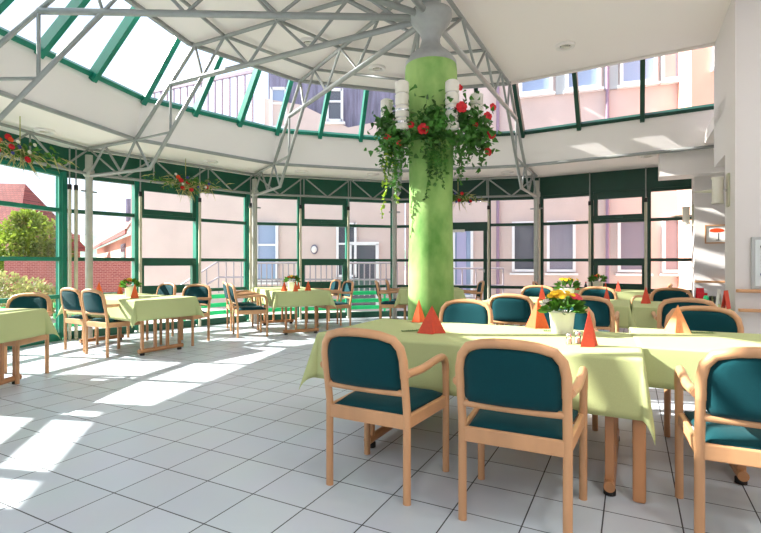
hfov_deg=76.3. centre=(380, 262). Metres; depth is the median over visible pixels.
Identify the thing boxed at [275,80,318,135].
window
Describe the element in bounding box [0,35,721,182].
ceiling
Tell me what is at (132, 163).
trim
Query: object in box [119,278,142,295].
potted flowers
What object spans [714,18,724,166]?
lintel
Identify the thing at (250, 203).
post
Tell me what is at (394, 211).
round column
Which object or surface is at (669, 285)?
armchair
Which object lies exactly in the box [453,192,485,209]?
bouquet
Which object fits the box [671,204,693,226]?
wall lamp
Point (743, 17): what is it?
wall
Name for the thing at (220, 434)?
floor
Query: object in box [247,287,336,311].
tablecloth
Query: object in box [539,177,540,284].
post
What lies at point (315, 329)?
trestle table
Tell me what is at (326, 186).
trim
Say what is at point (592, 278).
potted flowers
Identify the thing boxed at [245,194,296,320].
window
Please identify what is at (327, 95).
window
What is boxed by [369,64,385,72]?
recessed light
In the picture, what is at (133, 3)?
trim
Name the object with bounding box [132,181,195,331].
window
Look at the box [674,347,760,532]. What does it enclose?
armchair
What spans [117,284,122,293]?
napkin
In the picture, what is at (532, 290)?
armchair
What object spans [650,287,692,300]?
armchair
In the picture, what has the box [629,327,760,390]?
tablecloth
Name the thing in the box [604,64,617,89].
shutter
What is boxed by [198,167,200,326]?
post
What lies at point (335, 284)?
armchair
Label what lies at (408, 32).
roof truss
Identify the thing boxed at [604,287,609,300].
napkin
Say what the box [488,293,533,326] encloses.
armchair
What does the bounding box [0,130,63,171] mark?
trim
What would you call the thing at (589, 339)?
napkin
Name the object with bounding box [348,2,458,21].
roof truss
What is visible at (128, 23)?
window
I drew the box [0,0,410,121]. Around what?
roof truss
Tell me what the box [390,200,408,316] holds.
window
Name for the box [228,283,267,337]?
armchair
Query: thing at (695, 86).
building
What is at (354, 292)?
slatted fence
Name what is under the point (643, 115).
window
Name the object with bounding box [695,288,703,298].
menu card
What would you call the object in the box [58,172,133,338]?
window
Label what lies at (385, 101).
glass lamp
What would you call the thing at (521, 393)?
armchair
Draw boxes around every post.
[67,148,71,339]
[74,148,77,339]
[138,158,141,332]
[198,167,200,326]
[249,175,251,321]
[299,178,301,319]
[347,182,349,318]
[487,180,489,299]
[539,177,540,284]
[588,172,590,286]
[644,168,647,289]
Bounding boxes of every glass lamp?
[380,98,392,143]
[395,80,415,131]
[443,79,459,130]
[468,92,482,129]
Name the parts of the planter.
hibiscus flower, hibiscus flower, hibiscus flower, hibiscus flower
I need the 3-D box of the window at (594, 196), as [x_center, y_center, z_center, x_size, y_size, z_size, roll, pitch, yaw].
[4.631,-0.110,9.457,1.002,2.620,0.156,0,0,32]
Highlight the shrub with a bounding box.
[0,269,55,319]
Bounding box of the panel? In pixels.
[751,237,760,288]
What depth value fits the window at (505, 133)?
8.69 m
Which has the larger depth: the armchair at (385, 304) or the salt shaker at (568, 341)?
the armchair at (385, 304)
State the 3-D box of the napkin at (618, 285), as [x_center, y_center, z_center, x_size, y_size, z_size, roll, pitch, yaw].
[3.992,0.383,8.126,0.096,0.180,0.071,0,0,33]
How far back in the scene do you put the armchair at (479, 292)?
8.92 m
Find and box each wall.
[4,261,130,297]
[658,148,724,180]
[692,175,724,303]
[725,0,760,333]
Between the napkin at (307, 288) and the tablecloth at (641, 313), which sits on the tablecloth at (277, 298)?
the napkin at (307, 288)
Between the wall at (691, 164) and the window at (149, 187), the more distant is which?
the window at (149, 187)
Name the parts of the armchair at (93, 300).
leg, backrest, frame, seat, leg, armrest, seat frame, leg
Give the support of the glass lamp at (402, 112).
attached to the column at (431, 271)
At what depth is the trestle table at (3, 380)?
4.66 m
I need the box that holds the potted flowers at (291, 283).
[283,275,300,289]
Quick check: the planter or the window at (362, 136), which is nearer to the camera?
the planter
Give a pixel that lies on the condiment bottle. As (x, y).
(706, 297)
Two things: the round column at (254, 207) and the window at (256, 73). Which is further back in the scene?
the round column at (254, 207)
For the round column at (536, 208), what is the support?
on the floor
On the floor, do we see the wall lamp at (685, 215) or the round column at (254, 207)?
the round column at (254, 207)
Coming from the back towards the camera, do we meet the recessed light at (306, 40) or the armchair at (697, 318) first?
the recessed light at (306, 40)
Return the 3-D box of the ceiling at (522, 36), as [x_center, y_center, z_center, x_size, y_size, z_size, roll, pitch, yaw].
[2.291,-3.080,2.359,10.418,0.300,11.718,0,0,0]
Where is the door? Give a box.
[453,198,487,300]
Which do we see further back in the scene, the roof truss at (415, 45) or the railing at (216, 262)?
the railing at (216, 262)
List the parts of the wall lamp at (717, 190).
lamp glass, plate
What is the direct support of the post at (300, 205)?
on the floor
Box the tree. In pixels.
[0,209,73,275]
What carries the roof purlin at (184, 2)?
attached to the roof truss at (394, 26)
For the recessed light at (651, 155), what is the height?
0.035 m
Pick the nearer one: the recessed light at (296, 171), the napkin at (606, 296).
the napkin at (606, 296)
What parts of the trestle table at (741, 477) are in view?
foot rail, post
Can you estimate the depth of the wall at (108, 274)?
16.85 m
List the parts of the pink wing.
pane, pane, pane, pane, pane, pane, pane, pane, pane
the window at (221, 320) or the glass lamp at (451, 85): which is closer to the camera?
the glass lamp at (451, 85)
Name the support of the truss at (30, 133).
attached to the round column
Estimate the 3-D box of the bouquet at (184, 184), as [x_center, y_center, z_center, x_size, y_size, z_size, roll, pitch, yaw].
[-3.280,-1.401,8.294,1.503,0.757,0.538,0,0,-35]
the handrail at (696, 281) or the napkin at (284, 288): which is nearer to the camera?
the handrail at (696, 281)
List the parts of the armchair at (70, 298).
leg, frame, backrest, seat frame, seat, leg, leg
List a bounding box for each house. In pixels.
[0,183,84,283]
[93,199,130,257]
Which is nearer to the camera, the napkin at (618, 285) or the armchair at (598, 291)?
the armchair at (598, 291)
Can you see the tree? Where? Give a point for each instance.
(24, 242)
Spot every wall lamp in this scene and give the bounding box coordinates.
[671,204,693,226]
[695,173,729,206]
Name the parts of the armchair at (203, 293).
leg, leg, seat frame, leg, backrest, frame, armrest, leg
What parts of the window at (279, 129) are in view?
rail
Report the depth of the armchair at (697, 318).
3.65 m
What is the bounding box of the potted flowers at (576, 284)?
[553,277,580,292]
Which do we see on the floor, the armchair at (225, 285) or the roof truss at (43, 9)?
the armchair at (225, 285)
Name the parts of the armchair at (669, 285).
armrest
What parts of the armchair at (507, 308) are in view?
frame, backrest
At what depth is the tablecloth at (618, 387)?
2.84 m
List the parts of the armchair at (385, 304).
frame, leg, armrest, armrest, seat frame, seat, leg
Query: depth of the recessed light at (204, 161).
8.51 m
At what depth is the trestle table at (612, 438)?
2.47 m
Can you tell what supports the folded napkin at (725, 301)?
on the tablecloth at (641, 313)
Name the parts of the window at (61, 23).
rail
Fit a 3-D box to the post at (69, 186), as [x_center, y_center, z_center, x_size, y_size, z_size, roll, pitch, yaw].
[-4.824,-0.295,7.511,0.060,2.990,0.057,0,0,0]
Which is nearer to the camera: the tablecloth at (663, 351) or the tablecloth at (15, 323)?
the tablecloth at (663, 351)
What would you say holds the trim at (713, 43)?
attached to the wall at (743, 17)
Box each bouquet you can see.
[0,116,78,178]
[141,159,234,201]
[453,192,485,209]
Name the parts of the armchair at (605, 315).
backrest, frame, leg, armrest, leg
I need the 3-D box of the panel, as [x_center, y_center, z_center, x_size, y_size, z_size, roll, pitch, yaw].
[4.051,0.000,5.046,0.300,0.550,0.050,0,0,27]
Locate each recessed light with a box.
[33,127,54,134]
[203,160,217,163]
[295,170,307,173]
[300,37,317,46]
[367,172,378,175]
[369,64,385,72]
[501,171,513,174]
[555,41,574,50]
[640,154,656,157]
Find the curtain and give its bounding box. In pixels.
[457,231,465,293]
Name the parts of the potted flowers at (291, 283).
pot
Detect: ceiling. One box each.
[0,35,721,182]
[135,0,730,88]
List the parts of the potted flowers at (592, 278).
pot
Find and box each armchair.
[4,293,52,383]
[60,287,98,352]
[81,289,139,357]
[127,282,175,339]
[159,284,211,345]
[222,281,258,331]
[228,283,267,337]
[307,279,340,323]
[317,280,353,329]
[320,327,448,505]
[375,280,405,319]
[385,279,407,318]
[439,299,494,324]
[453,338,587,532]
[464,280,484,299]
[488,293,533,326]
[513,285,553,325]
[544,306,597,430]
[579,286,617,299]
[580,296,618,331]
[631,284,672,303]
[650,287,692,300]
[651,298,716,328]
[664,306,743,436]
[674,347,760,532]
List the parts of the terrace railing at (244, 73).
rail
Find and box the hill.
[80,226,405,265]
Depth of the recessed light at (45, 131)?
6.52 m
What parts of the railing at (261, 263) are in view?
rail, rail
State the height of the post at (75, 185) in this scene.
2.990 m
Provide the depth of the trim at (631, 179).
9.52 m
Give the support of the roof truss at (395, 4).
attached to the column at (431, 271)
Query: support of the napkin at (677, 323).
on the tablecloth at (663, 351)
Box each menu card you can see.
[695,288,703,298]
[715,289,721,306]
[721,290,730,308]
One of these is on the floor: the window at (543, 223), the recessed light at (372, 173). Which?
the window at (543, 223)
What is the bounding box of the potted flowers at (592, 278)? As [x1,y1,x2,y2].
[588,274,607,286]
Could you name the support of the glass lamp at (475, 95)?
attached to the column at (431, 271)
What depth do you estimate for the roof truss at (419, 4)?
4.53 m
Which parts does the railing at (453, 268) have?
rail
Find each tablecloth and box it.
[0,308,60,342]
[56,293,204,326]
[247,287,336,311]
[299,318,654,443]
[394,287,465,307]
[483,297,636,327]
[554,288,643,300]
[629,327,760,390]
[631,300,732,328]
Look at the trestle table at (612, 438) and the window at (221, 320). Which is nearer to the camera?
the trestle table at (612, 438)
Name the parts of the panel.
plate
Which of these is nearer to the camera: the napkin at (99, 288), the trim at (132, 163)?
the napkin at (99, 288)
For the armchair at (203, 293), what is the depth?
7.48 m
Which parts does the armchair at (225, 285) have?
backrest, frame, leg, leg, seat, armrest, leg, leg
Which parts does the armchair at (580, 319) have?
backrest, frame, leg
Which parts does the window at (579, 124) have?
rail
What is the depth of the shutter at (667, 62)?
13.09 m
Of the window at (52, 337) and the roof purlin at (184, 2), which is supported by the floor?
the window at (52, 337)
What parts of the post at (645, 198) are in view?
rod, post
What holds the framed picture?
attached to the wall at (708, 260)
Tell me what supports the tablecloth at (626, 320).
on the trestle table
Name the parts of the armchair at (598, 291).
backrest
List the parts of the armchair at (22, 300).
leg, leg, seat frame, backrest, frame, leg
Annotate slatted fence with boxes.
[54,294,231,327]
[242,291,388,319]
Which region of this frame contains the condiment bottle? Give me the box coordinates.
[703,293,708,299]
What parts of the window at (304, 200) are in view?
sash, sash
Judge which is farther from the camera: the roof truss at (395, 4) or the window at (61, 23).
the window at (61, 23)
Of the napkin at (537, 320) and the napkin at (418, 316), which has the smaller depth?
the napkin at (537, 320)
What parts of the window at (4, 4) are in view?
rail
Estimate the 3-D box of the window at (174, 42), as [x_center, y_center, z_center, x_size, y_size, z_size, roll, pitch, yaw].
[-2.807,-2.724,6.873,0.952,1.004,0.799,0,0,38]
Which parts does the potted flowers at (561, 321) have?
pot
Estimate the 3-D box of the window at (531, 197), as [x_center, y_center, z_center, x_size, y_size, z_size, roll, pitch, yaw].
[2.875,-0.110,10.348,1.141,2.620,0.130,0,0,13]
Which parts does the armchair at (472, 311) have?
backrest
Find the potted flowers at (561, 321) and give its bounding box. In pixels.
[537,289,588,333]
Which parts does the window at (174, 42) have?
rail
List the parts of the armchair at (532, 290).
backrest, frame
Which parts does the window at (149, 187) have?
sash, sash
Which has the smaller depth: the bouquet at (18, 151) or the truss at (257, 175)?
the bouquet at (18, 151)
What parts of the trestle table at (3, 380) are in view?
post, foot rail, post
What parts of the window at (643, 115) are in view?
rail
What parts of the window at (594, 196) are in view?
sash, sash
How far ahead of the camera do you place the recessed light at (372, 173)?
9.68 m
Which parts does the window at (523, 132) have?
rail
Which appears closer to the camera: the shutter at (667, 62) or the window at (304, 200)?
the window at (304, 200)
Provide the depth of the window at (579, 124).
7.87 m
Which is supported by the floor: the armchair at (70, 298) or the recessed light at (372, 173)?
the armchair at (70, 298)
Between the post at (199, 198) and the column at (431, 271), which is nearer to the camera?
the column at (431, 271)
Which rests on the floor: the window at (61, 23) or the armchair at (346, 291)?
the armchair at (346, 291)
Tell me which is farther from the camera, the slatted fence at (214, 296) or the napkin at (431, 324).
the slatted fence at (214, 296)
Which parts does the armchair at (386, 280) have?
frame, leg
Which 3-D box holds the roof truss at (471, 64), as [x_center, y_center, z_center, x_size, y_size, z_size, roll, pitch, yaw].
[1.862,-2.091,7.362,0.067,1.587,5.523,0,0,28]
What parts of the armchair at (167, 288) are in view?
leg, leg, backrest, frame, leg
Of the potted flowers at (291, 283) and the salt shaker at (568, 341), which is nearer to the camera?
the salt shaker at (568, 341)
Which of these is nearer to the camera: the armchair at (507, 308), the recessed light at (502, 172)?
the armchair at (507, 308)
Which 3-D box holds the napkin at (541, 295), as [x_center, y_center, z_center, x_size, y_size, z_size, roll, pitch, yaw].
[2.033,0.372,6.093,0.079,0.200,0.107,0,0,29]
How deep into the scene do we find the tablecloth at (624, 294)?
7.89 m
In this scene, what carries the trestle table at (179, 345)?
on the floor
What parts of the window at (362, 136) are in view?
rail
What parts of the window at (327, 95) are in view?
rail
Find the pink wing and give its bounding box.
[406,53,678,305]
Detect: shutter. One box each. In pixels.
[556,74,565,94]
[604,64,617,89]
[660,53,675,80]
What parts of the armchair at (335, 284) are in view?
backrest, frame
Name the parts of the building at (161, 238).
pane, pane, pane, pane, pane, house door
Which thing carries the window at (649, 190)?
on the floor
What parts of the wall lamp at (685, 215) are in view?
lamp glass, plate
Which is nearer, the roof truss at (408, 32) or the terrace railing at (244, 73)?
the roof truss at (408, 32)
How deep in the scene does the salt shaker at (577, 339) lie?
2.83 m
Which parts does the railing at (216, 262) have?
rail, rail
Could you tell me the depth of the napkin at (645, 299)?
5.64 m
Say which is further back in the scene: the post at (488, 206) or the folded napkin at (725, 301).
the post at (488, 206)
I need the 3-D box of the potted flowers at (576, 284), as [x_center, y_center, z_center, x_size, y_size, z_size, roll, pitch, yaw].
[2.350,0.323,6.119,0.372,0.299,0.343,0,0,0]
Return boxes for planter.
[364,84,502,218]
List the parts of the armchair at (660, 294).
backrest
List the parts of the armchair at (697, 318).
leg, leg, frame, backrest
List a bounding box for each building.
[131,73,404,306]
[677,46,713,289]
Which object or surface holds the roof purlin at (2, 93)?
attached to the roof truss at (394, 26)
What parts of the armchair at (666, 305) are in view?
armrest, leg, backrest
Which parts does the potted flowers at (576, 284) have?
pot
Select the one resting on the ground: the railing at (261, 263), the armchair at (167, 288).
the railing at (261, 263)
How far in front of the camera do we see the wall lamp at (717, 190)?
5.52 m
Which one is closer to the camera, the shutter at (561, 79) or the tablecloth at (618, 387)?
the tablecloth at (618, 387)
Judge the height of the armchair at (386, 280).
0.873 m
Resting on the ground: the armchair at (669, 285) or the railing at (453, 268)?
the railing at (453, 268)
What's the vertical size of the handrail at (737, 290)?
0.036 m
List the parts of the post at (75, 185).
rod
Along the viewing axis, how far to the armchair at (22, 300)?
5.27 m
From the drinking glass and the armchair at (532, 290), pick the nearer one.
the drinking glass
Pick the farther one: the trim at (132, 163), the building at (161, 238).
the building at (161, 238)
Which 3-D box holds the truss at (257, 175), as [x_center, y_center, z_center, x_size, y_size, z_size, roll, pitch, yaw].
[-1.096,-1.562,10.019,2.943,0.427,0.044,0,0,-17]
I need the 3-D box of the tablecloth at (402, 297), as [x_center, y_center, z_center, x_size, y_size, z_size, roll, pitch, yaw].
[0.930,0.636,9.050,1.311,0.328,1.111,0,0,4]
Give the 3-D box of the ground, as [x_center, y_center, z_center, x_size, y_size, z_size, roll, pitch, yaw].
[0.000,1.420,30.000,160.000,0.100,120.000,0,0,0]
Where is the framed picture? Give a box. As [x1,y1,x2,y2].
[705,224,724,243]
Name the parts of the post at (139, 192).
post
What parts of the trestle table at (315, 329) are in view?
foot rail, post, post, foot rail, post, post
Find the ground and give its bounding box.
[5,270,407,330]
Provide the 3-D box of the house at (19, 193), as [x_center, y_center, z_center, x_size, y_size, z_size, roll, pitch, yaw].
[-25.650,-1.950,31.000,9.900,6.700,7.000,0,0,0]
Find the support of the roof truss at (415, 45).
attached to the column at (431, 271)
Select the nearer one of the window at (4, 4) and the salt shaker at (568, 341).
the salt shaker at (568, 341)
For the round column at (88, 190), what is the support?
on the floor
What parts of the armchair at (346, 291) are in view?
leg, seat frame, seat, leg, armrest, backrest, frame, leg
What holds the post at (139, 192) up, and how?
on the floor
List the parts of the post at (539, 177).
post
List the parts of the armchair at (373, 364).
leg, backrest, frame, leg, seat frame, seat, leg, armrest, leg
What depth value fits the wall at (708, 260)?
7.77 m
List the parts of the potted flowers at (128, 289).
pot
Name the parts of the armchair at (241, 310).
backrest, frame, leg, leg, seat frame, armrest, seat, armrest, leg, leg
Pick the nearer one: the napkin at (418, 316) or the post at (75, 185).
the napkin at (418, 316)
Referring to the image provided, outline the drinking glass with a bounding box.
[709,296,715,305]
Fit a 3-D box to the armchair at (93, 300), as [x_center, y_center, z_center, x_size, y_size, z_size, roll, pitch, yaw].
[-3.580,0.763,6.420,0.577,0.873,0.592,0,0,29]
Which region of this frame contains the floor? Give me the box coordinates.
[0,316,760,532]
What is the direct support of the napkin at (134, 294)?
on the tablecloth at (147, 306)
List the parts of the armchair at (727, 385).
leg, armrest, leg, seat frame, seat, frame, backrest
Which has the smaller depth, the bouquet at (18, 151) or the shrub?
the bouquet at (18, 151)
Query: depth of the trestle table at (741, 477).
2.62 m
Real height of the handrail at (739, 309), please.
0.036 m
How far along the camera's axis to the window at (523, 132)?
8.34 m
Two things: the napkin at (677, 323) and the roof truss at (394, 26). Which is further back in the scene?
the roof truss at (394, 26)
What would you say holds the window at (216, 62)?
attached to the ceiling at (68, 90)
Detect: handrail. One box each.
[695,280,724,282]
[736,289,760,292]
[738,308,760,312]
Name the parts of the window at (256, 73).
rail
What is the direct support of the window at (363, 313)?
on the floor
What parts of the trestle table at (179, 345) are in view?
foot rail, post, post, foot rail, post, post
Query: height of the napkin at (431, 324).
0.186 m
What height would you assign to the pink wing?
10.700 m
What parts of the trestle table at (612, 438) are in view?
post, foot rail, post, foot rail, post, leg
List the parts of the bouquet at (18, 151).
flower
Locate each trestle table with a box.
[0,343,21,384]
[79,317,183,355]
[262,304,318,334]
[370,404,645,503]
[630,331,749,485]
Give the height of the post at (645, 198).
2.990 m
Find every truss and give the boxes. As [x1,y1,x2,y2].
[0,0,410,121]
[0,122,88,174]
[88,0,411,176]
[89,149,254,194]
[254,0,416,195]
[255,174,391,199]
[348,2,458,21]
[367,0,415,15]
[394,32,421,200]
[399,175,535,199]
[411,0,425,11]
[442,0,537,197]
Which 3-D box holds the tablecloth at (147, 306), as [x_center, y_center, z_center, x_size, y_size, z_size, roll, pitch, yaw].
[-3.580,0.636,6.920,1.961,0.328,1.071,0,0,33]
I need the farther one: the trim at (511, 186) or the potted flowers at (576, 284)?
the trim at (511, 186)
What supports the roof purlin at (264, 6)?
attached to the roof truss at (394, 26)
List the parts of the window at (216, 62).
rail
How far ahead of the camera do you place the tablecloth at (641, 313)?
5.18 m
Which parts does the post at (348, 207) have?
post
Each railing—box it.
[153,70,253,121]
[180,261,243,292]
[257,262,397,295]
[453,268,503,297]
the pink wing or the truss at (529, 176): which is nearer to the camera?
the truss at (529, 176)
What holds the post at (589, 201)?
on the floor
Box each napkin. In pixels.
[96,283,102,292]
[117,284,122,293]
[130,285,138,298]
[281,281,286,290]
[305,281,310,290]
[412,301,424,322]
[417,306,445,333]
[525,299,548,328]
[539,286,545,300]
[580,312,597,346]
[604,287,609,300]
[615,282,620,290]
[641,287,650,303]
[664,305,690,333]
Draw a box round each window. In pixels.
[0,0,35,50]
[0,159,67,349]
[34,0,92,76]
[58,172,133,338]
[88,6,143,99]
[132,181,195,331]
[140,36,193,112]
[192,55,237,122]
[193,188,247,325]
[236,68,275,131]
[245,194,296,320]
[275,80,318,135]
[297,197,345,318]
[318,91,358,138]
[345,199,391,317]
[358,90,379,141]
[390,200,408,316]
[474,88,514,136]
[489,195,540,297]
[512,83,575,137]
[541,193,588,287]
[572,72,639,130]
[590,189,646,289]
[640,59,713,122]
[647,186,691,293]
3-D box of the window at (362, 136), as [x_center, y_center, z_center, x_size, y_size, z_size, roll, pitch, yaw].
[0.055,-2.725,8.654,0.788,1.002,0.957,0,0,-12]
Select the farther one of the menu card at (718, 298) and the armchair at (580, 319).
the menu card at (718, 298)
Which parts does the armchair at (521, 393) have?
leg, leg, backrest, frame, seat, seat frame, leg, armrest, leg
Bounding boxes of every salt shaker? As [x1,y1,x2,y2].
[566,333,571,343]
[574,331,580,343]
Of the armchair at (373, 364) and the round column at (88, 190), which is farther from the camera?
the round column at (88, 190)
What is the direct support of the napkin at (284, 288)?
on the tablecloth at (277, 298)
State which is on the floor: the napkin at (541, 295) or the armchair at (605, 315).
the armchair at (605, 315)
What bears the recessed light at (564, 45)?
in the ceiling at (522, 36)
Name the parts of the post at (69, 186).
post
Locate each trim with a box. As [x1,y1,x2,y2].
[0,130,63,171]
[64,148,247,193]
[124,0,510,92]
[248,176,391,197]
[398,177,540,197]
[511,42,714,83]
[541,167,691,195]
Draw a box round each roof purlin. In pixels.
[0,90,713,171]
[180,0,499,80]
[257,0,483,58]
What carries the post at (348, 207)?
on the floor
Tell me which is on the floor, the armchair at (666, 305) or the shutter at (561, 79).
the armchair at (666, 305)
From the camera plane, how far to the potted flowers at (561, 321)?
3.20 m
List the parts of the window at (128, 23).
rail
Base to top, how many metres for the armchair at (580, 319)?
0.873 m
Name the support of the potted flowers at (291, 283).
on the tablecloth at (277, 298)
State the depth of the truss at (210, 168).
8.32 m
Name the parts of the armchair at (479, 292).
armrest, backrest, frame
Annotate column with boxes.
[81,154,96,337]
[248,179,260,323]
[389,186,399,318]
[405,0,456,319]
[530,180,542,284]
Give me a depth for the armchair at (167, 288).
7.98 m
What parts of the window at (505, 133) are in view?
rail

